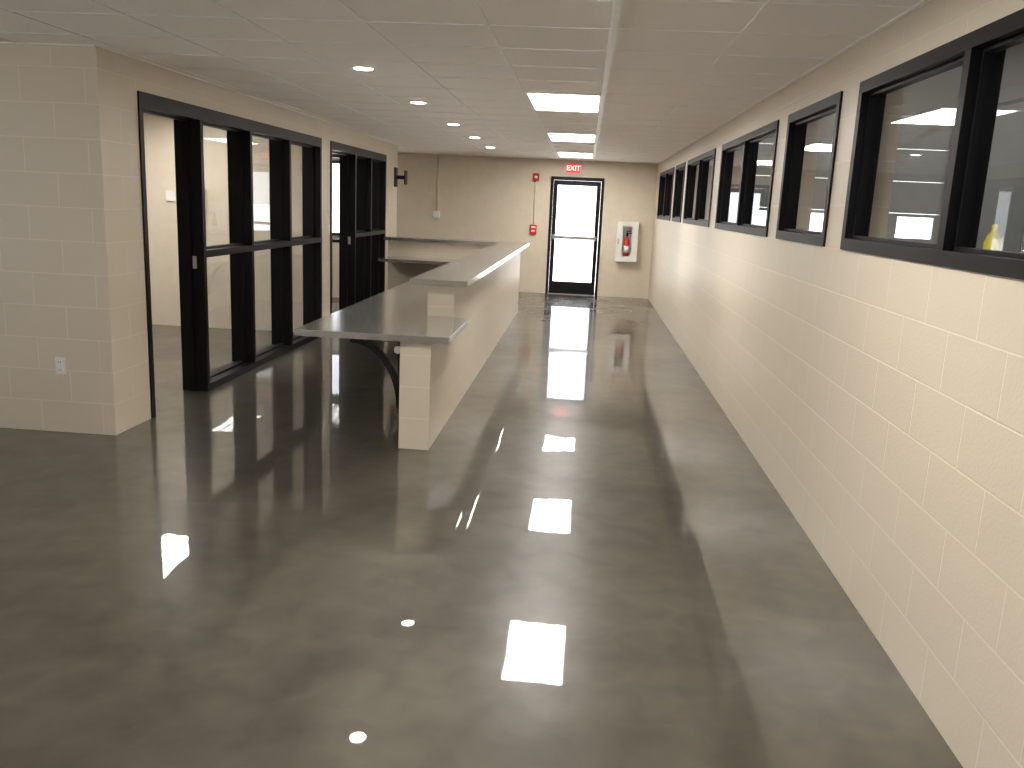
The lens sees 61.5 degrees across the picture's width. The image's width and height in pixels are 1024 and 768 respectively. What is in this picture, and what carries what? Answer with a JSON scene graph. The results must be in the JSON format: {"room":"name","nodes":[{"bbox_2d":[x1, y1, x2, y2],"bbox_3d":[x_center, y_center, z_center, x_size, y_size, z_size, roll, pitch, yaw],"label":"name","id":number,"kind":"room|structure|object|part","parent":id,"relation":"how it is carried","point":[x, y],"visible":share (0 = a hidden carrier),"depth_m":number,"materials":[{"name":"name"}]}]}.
{"room":"reception lobby","nodes":[
{"label":"reception lobby","id":0,"kind":"room"},
{"bbox_2d":[0,43,130,434],"bbox_3d":[-5.067,-1.039,5.838,4.930,2.490,0.200,3,12,4],"label":"wall","id":1,"kind":"structure","parent":0,"point":[62,287],"depth_m":5.59,"materials":[{"name":"beige brick"}]},
{"bbox_2d":[55,357,65,374],"bbox_3d":[-3.015,-0.121,5.742,0.070,0.115,0.011,3,12,4],"label":"electrical outlet","id":2,"kind":"object","parent":1,"relation":"attached to","point":[60,363],"visible":1,"depth_m":5.74,"materials":[{"name":"white plastic"}]},
{"bbox_2d":[57,360,62,371],"bbox_3d":[-3.015,-0.121,5.739,0.036,0.084,0.004,3,12,4],"label":"receptacle","id":3,"kind":"object","parent":2,"relation":"attached to","point":[59,362],"depth_m":5.74,"materials":[{"name":"white plastic"}]},
{"bbox_2d":[143,114,302,331],"bbox_3d":[-4.770,-1.993,10.447,4.730,2.490,0.150,3,12,4],"label":"wall","id":4,"kind":"structure","parent":0,"point":[158,130],"depth_m":10.28,"materials":[{"name":"beige paint"}]},
{"bbox_2d":[166,191,175,200],"bbox_3d":[-4.067,-2.241,10.245,0.110,0.120,0.025,3,12,4],"label":"wall thermostat","id":5,"kind":"object","parent":4,"relation":"attached to","point":[170,195],"visible":1,"depth_m":10.23,"materials":[{"name":"white plastic"}]},
{"bbox_2d":[113,52,397,427],"bbox_3d":[-2.346,-1.773,9.919,0.200,2.490,8.520,3,12,4],"label":"wall","id":6,"kind":"structure","parent":0,"point":[131,75],"depth_m":6.12,"materials":[{"name":"beige paint"}]},
{"bbox_2d":[192,256,196,268],"bbox_3d":[-2.577,-0.989,6.984,0.035,0.100,0.003,3,12,4],"label":"strike plate","id":7,"kind":"object","parent":6,"relation":"attached to","point":[194,258],"visible":1,"depth_m":6.98,"materials":[{"name":"metal"}]},
{"bbox_2d":[137,91,321,417],"bbox_3d":[-2.508,-1.288,8.071,0.217,2.285,4.130,3,12,4],"label":"frame","id":8,"kind":"object","parent":6,"relation":"attached to","point":[189,120],"visible":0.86,"depth_m":7.88,"materials":[{"name":"black metal"}]},
{"bbox_2d":[330,141,386,313],"bbox_3d":[-2.181,-2.070,11.868,0.217,2.285,2.910,3,12,4],"label":"frame","id":9,"kind":"object","parent":6,"relation":"attached to","point":[362,172],"visible":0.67,"depth_m":12.23,"materials":[{"name":"black metal"}]},
{"bbox_2d":[394,167,407,186],"bbox_3d":[-1.779,-3.306,13.766,0.180,0.300,0.180,3,12,4],"label":"wall mount bracket","id":10,"kind":"object","parent":6,"relation":"attached to","point":[396,176],"visible":1,"depth_m":13.73,"materials":[{"name":"black metal"}]},
{"bbox_3d":[-1.858,-3.311,13.772,0.020,0.300,0.180,3,12,4],"label":"plate","id":11,"kind":"part","parent":10,"relation":"part of","materials":[{"name":"black metal"}]},
{"bbox_3d":[-1.769,-3.306,13.765,0.160,0.220,0.180,3,12,4],"label":"arm","id":12,"kind":"part","parent":10,"relation":"part of"},
{"bbox_2d":[332,153,338,297],"bbox_3d":[-4.448,-2.763,14.185,4.730,2.490,0.150,3,12,4],"label":"wall","id":13,"kind":"structure","parent":0,"point":[335,246],"depth_m":14.16,"materials":[{"name":"beige paint"}]},
{"bbox_2d":[332,154,339,242],"bbox_3d":[-2.804,-3.011,13.992,1.000,1.400,0.170,3,12,4],"label":"frame","id":14,"kind":"object","parent":13,"relation":"attached to","point":[333,155],"visible":0.02,"depth_m":13.88,"materials":[{"name":"black metal"}]},
{"bbox_2d":[0,0,921,162],"bbox_3d":[-2.829,-2.224,5.652,9.270,0.100,21.450,3,12,4],"label":"ceiling","id":15,"kind":"structure","parent":0,"point":[649,15],"depth_m":5.00,"materials":[{"name":"tile"}]},
{"bbox_2d":[350,65,376,70],"bbox_3d":[-0.988,-2.099,5.719,0.176,0.010,0.176,3,12,4],"label":"recessed light","id":16,"kind":"object","parent":15,"relation":"in","point":[357,67],"visible":1,"depth_m":5.69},
{"bbox_2d":[408,101,427,103],"bbox_3d":[-0.828,-2.483,7.583,0.176,0.010,0.176,3,12,4],"label":"recessed light","id":17,"kind":"object","parent":15,"relation":"in","point":[416,102],"visible":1,"depth_m":7.55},
{"bbox_2d":[0,0,912,161],"bbox_3d":[-2.831,-2.173,5.662,9.270,0.005,21.450,3,12,4],"label":"grid","id":18,"kind":"object","parent":15,"relation":"attached to","point":[771,2],"depth_m":5.34,"materials":[{"name":"white metal"}]},
{"bbox_2d":[523,92,600,112],"bbox_3d":[0.440,-2.329,7.126,0.610,0.012,1.220,3,12,4],"label":"ceiling light","id":19,"kind":"object","parent":15,"relation":"in","point":[538,101],"depth_m":7.03,"materials":[{"name":"white plastic"}]},
{"bbox_2d":[545,132,595,142],"bbox_3d":[0.748,-3.064,10.698,0.610,0.012,1.220,3,12,4],"label":"ceiling light","id":20,"kind":"object","parent":15,"relation":"in","point":[568,137],"depth_m":10.61,"materials":[{"name":"white plastic"}]},
{"bbox_2d":[556,152,592,157],"bbox_3d":[1.056,-3.800,14.270,0.610,0.012,1.220,3,12,4],"label":"ceiling light","id":21,"kind":"object","parent":15,"relation":"in","point":[560,154],"depth_m":14.21,"materials":[{"name":"white plastic"}]},
{"bbox_2d":[562,0,613,1],"bbox_3d":[0.081,-1.470,2.959,0.610,0.012,1.220,3,12,4],"label":"ceiling light","id":22,"kind":"object","parent":15,"relation":"in","point":[562,0],"depth_m":3.53,"materials":[{"name":"white plastic"}]},
{"bbox_2d":[0,292,962,767],"bbox_3d":[-2.932,0.307,6.192,9.290,0.100,21.470,3,12,4],"label":"floor","id":23,"kind":"structure","parent":0,"point":[588,564],"depth_m":3.79,"materials":[{"name":"concrete"}]},
{"bbox_2d":[294,236,528,449],"bbox_3d":[-1.171,-0.924,9.583,2.190,1.072,7.960,3,12,4],"label":"reception counter","id":24,"kind":"object","parent":23,"relation":"on","point":[447,304],"depth_m":6.74,"materials":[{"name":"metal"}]},
{"bbox_3d":[-0.941,-0.307,5.776,0.420,0.026,0.050,3,12,4],"label":"bracket arm","id":25,"kind":"part","parent":24,"relation":"part of"},
{"bbox_2d":[294,256,468,343],"bbox_3d":[-1.148,-1.110,9.379,1.845,0.044,7.737,3,12,1],"label":"countertop","id":26,"kind":"structure","parent":24,"relation":"on","point":[398,313],"depth_m":6.23,"materials":[{"name":"metal"}]},
{"bbox_3d":[-0.754,-0.056,5.812,0.024,0.518,0.050,3,12,4],"label":"bracket leg","id":27,"kind":"part","parent":24,"relation":"part of","materials":[{"name":"black metal"}]},
{"bbox_2d":[548,293,593,295],"bbox_3d":[1.132,-1.723,16.464,0.890,0.012,0.180,3,12,4],"label":"threshold","id":28,"kind":"object","parent":23,"relation":"on","point":[548,293],"visible":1,"depth_m":16.38,"materials":[{"name":"metal"}]},
{"bbox_2d":[332,153,657,298],"bbox_3d":[-1.976,-3.134,16.482,9.270,2.490,0.200,3,12,4],"label":"wall","id":29,"kind":"structure","parent":0,"point":[480,197],"depth_m":16.17,"materials":[{"name":"beige paint"}]},
{"bbox_2d":[332,160,338,235],"bbox_3d":[-3.389,-3.567,16.515,1.200,1.400,0.200,3,12,4],"label":"frame","id":30,"kind":"object","parent":29,"relation":"attached to","point":[333,161],"visible":0.05,"depth_m":16.47,"materials":[{"name":"black metal"}]},
{"bbox_2d":[433,154,439,217],"bbox_3d":[-1.405,-3.719,16.179,0.120,1.170,0.060,3,12,4],"label":"conduit","id":31,"kind":"object","parent":29,"relation":"attached to","point":[436,214],"visible":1,"depth_m":16.23,"materials":[{"name":"white plastic"}]},
{"bbox_2d":[530,224,536,233],"bbox_3d":[0.400,-2.909,16.190,0.130,0.180,0.062,3,12,4],"label":"alarm pull station","id":32,"kind":"object","parent":29,"relation":"attached to","point":[533,228],"visible":1,"depth_m":16.17,"materials":[{"name":"red paint"}]},
{"bbox_2d":[533,181,535,224],"bbox_3d":[0.423,-3.392,16.107,0.022,0.800,0.022,3,12,4],"label":"conduit pipe","id":33,"kind":"object","parent":29,"relation":"attached to","point":[535,181],"visible":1,"depth_m":16.10,"materials":[{"name":"beige metal"}]},
{"bbox_2d":[533,173,538,180],"bbox_3d":[0.447,-3.846,15.986,0.120,0.140,0.075,3,12,4],"label":"fire alarm strobe","id":34,"kind":"object","parent":29,"relation":"attached to","point":[535,175],"visible":1,"depth_m":15.97,"materials":[{"name":"red paint"}]},
{"bbox_2d":[566,163,580,173],"bbox_3d":[1.137,-3.987,15.905,0.280,0.180,0.060,3,12,4],"label":"exit sign","id":35,"kind":"object","parent":29,"relation":"attached to","point":[575,168],"visible":1,"depth_m":15.88,"materials":[{"name":"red plastic"}]},
{"bbox_2d":[548,180,600,294],"bbox_3d":[1.178,-2.754,16.240,0.880,2.105,0.045,3,12,4],"label":"leaf","id":36,"kind":"object","parent":29,"relation":"attached to","point":[565,287],"visible":1,"depth_m":16.30,"materials":[{"name":"black metal"}]},
{"bbox_2d":[553,235,595,240],"bbox_3d":[1.174,-2.750,16.185,0.820,0.080,0.065,3,12,4],"label":"push bar","id":37,"kind":"object","parent":36,"relation":"attached to","point":[554,236],"visible":1,"depth_m":16.15,"materials":[{"name":"metal"}]},
{"bbox_2d":[582,182,596,184],"bbox_3d":[1.437,-3.723,15.964,0.280,0.055,0.060,3,12,4],"label":"door closer","id":38,"kind":"object","parent":36,"relation":"attached to","point":[583,183],"depth_m":15.94,"materials":[{"name":"black metal"}]},
{"bbox_2d":[545,176,604,295],"bbox_3d":[1.180,-2.784,16.249,0.990,2.180,0.165,3,12,4],"label":"frame","id":39,"kind":"object","parent":29,"relation":"attached to","point":[553,178],"visible":1,"depth_m":16.11,"materials":[{"name":"black metal"}]},
{"bbox_2d":[615,221,638,261],"bbox_3d":[2.142,-2.656,16.041,0.390,0.740,0.160,3,12,4],"label":"fire extinguisher cabinet","id":40,"kind":"object","parent":29,"relation":"attached to","point":[627,231],"visible":1,"depth_m":16.01,"materials":[{"name":"white plastic"}]},
{"bbox_2d":[592,0,622,161],"bbox_3d":[0.598,-1.960,5.411,0.036,0.017,21.450,3,12,4],"label":"ceiling beam","id":41,"kind":"structure","parent":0,"point":[617,4],"depth_m":4.80,"materials":[{"name":"beige paint"}]},
{"bbox_2d":[648,0,1023,767],"bbox_3d":[1.927,-2.005,5.825,0.200,5.000,22.500,3,12,4],"label":"wall","id":42,"kind":"structure","parent":0,"point":[880,398],"depth_m":3.56,"materials":[{"name":"beige brick"}]},
{"bbox_2d":[0,0,929,163],"bbox_3d":[-2.831,-2.172,5.663,9.270,0.006,21.450,3,12,4],"label":"trim","id":43,"kind":"structure","parent":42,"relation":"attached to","point":[922,2],"depth_m":5.54,"materials":[{"name":"white metal"}]},
{"bbox_2d":[657,167,674,220],"bbox_3d":[2.538,-3.071,13.996,0.112,0.785,2.420,3,12,4],"label":"frame","id":44,"kind":"object","parent":42,"relation":"attached to","point":[667,173],"visible":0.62,"depth_m":13.99,"materials":[{"name":"black metal"}]},
{"bbox_2d":[661,174,672,215],"bbox_3d":[2.538,-3.071,13.996,0.001,0.655,2.290,3,12,4],"label":"glass","id":45,"kind":"object","parent":42,"relation":"attached to","point":[671,175],"visible":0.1,"depth_m":13.88,"materials":[{"name":"glass"}]},
{"bbox_2d":[672,162,685,222],"bbox_3d":[2.360,-2.648,11.941,0.112,0.785,1.170,3,12,4],"label":"frame","id":46,"kind":"object","parent":42,"relation":"attached to","point":[682,166],"visible":0.43,"depth_m":12.41,"materials":[{"name":"black metal"}]},
{"bbox_2d":[676,170,683,216],"bbox_3d":[2.361,-2.648,11.941,0.001,0.655,1.040,3,12,4],"label":"glass","id":47,"kind":"object","parent":42,"relation":"attached to","point":[681,171],"visible":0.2,"depth_m":12.18,"materials":[{"name":"glass"}]},
{"bbox_2d":[688,160,708,218],"bbox_3d":[2.186,-2.228,9.906,0.001,0.655,2.270,3,12,4],"label":"glass","id":48,"kind":"object","parent":42,"relation":"attached to","point":[694,177],"visible":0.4,"depth_m":10.46,"materials":[{"name":"glass"}]},
{"bbox_2d":[683,148,715,226],"bbox_3d":[2.185,-2.228,9.906,0.112,0.785,2.400,3,12,4],"label":"frame","id":49,"kind":"object","parent":42,"relation":"attached to","point":[711,154],"visible":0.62,"depth_m":9.89,"materials":[{"name":"black metal"}]},
{"bbox_2d":[715,120,779,236],"bbox_3d":[1.943,-1.651,7.100,0.112,0.785,2.450,3,12,4],"label":"frame","id":50,"kind":"object","parent":42,"relation":"attached to","point":[749,142],"visible":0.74,"depth_m":7.08,"materials":[{"name":"black metal"}]},
{"bbox_2d":[775,91,842,246],"bbox_3d":[1.765,-1.224,5.031,0.112,0.785,1.170,3,12,4],"label":"frame","id":51,"kind":"object","parent":42,"relation":"attached to","point":[786,229],"visible":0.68,"depth_m":5.47,"materials":[{"name":"black metal"}]},
{"bbox_2d":[840,8,1023,279],"bbox_3d":[1.588,-0.802,2.982,0.112,0.785,2.410,3,12,4],"label":"frame","id":52,"kind":"object","parent":42,"relation":"attached to","point":[981,52],"visible":1,"depth_m":2.99,"materials":[{"name":"black metal"}]},
{"bbox_2d":[983,224,1001,250],"bbox_3d":[1.677,-0.481,3.005,0.056,0.155,0.056,3,12,4],"label":"spray bottle","id":53,"kind":"object","parent":42,"relation":"on","point":[992,241],"visible":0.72,"depth_m":2.98,"materials":[{"name":"yellow plastic"}]},
{"bbox_2d":[704,43,1023,252],"bbox_3d":[8.720,-3.933,16.472,11.530,5.000,0.200,3,12,4],"label":"wall","id":54,"kind":"structure","parent":0,"point":[935,96],"depth_m":16.21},
{"bbox_2d":[751,114,953,243],"bbox_3d":[6.460,-3.369,16.727,3.600,3.592,0.050,3,12,4],"label":"panels","id":55,"kind":"object","parent":54,"relation":"attached to","point":[915,197],"visible":0.29,"depth_m":16.50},
{"bbox_2d":[997,97,1023,107],"bbox_3d":[6.335,-3.684,14.772,3.700,5.000,3.580,3,12,4],"label":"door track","id":56,"kind":"object","parent":54,"relation":"attached to","point":[1018,100],"visible":0.07,"depth_m":14.07,"materials":[{"name":"metal"}]},
{"bbox_2d":[1019,227,1023,252],"bbox_3d":[11.511,-3.371,14.390,3.700,5.000,3.580,3,12,4],"label":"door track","id":57,"kind":"object","parent":54,"relation":"attached to","point":[1022,239],"visible":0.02,"depth_m":16.48,"materials":[{"name":"metal"}]},
{"label":"outside","id":58,"kind":"structure","parent":0,"visible":0},
{"bbox_2d":[332,208,1023,292],"bbox_3d":[1.605,-2.309,19.878,120.000,0.100,200.000,3,12,4],"label":"ground","id":59,"kind":"structure","parent":58,"point":[573,258],"depth_m":35.90,"materials":[{"name":"white"}]}
]}

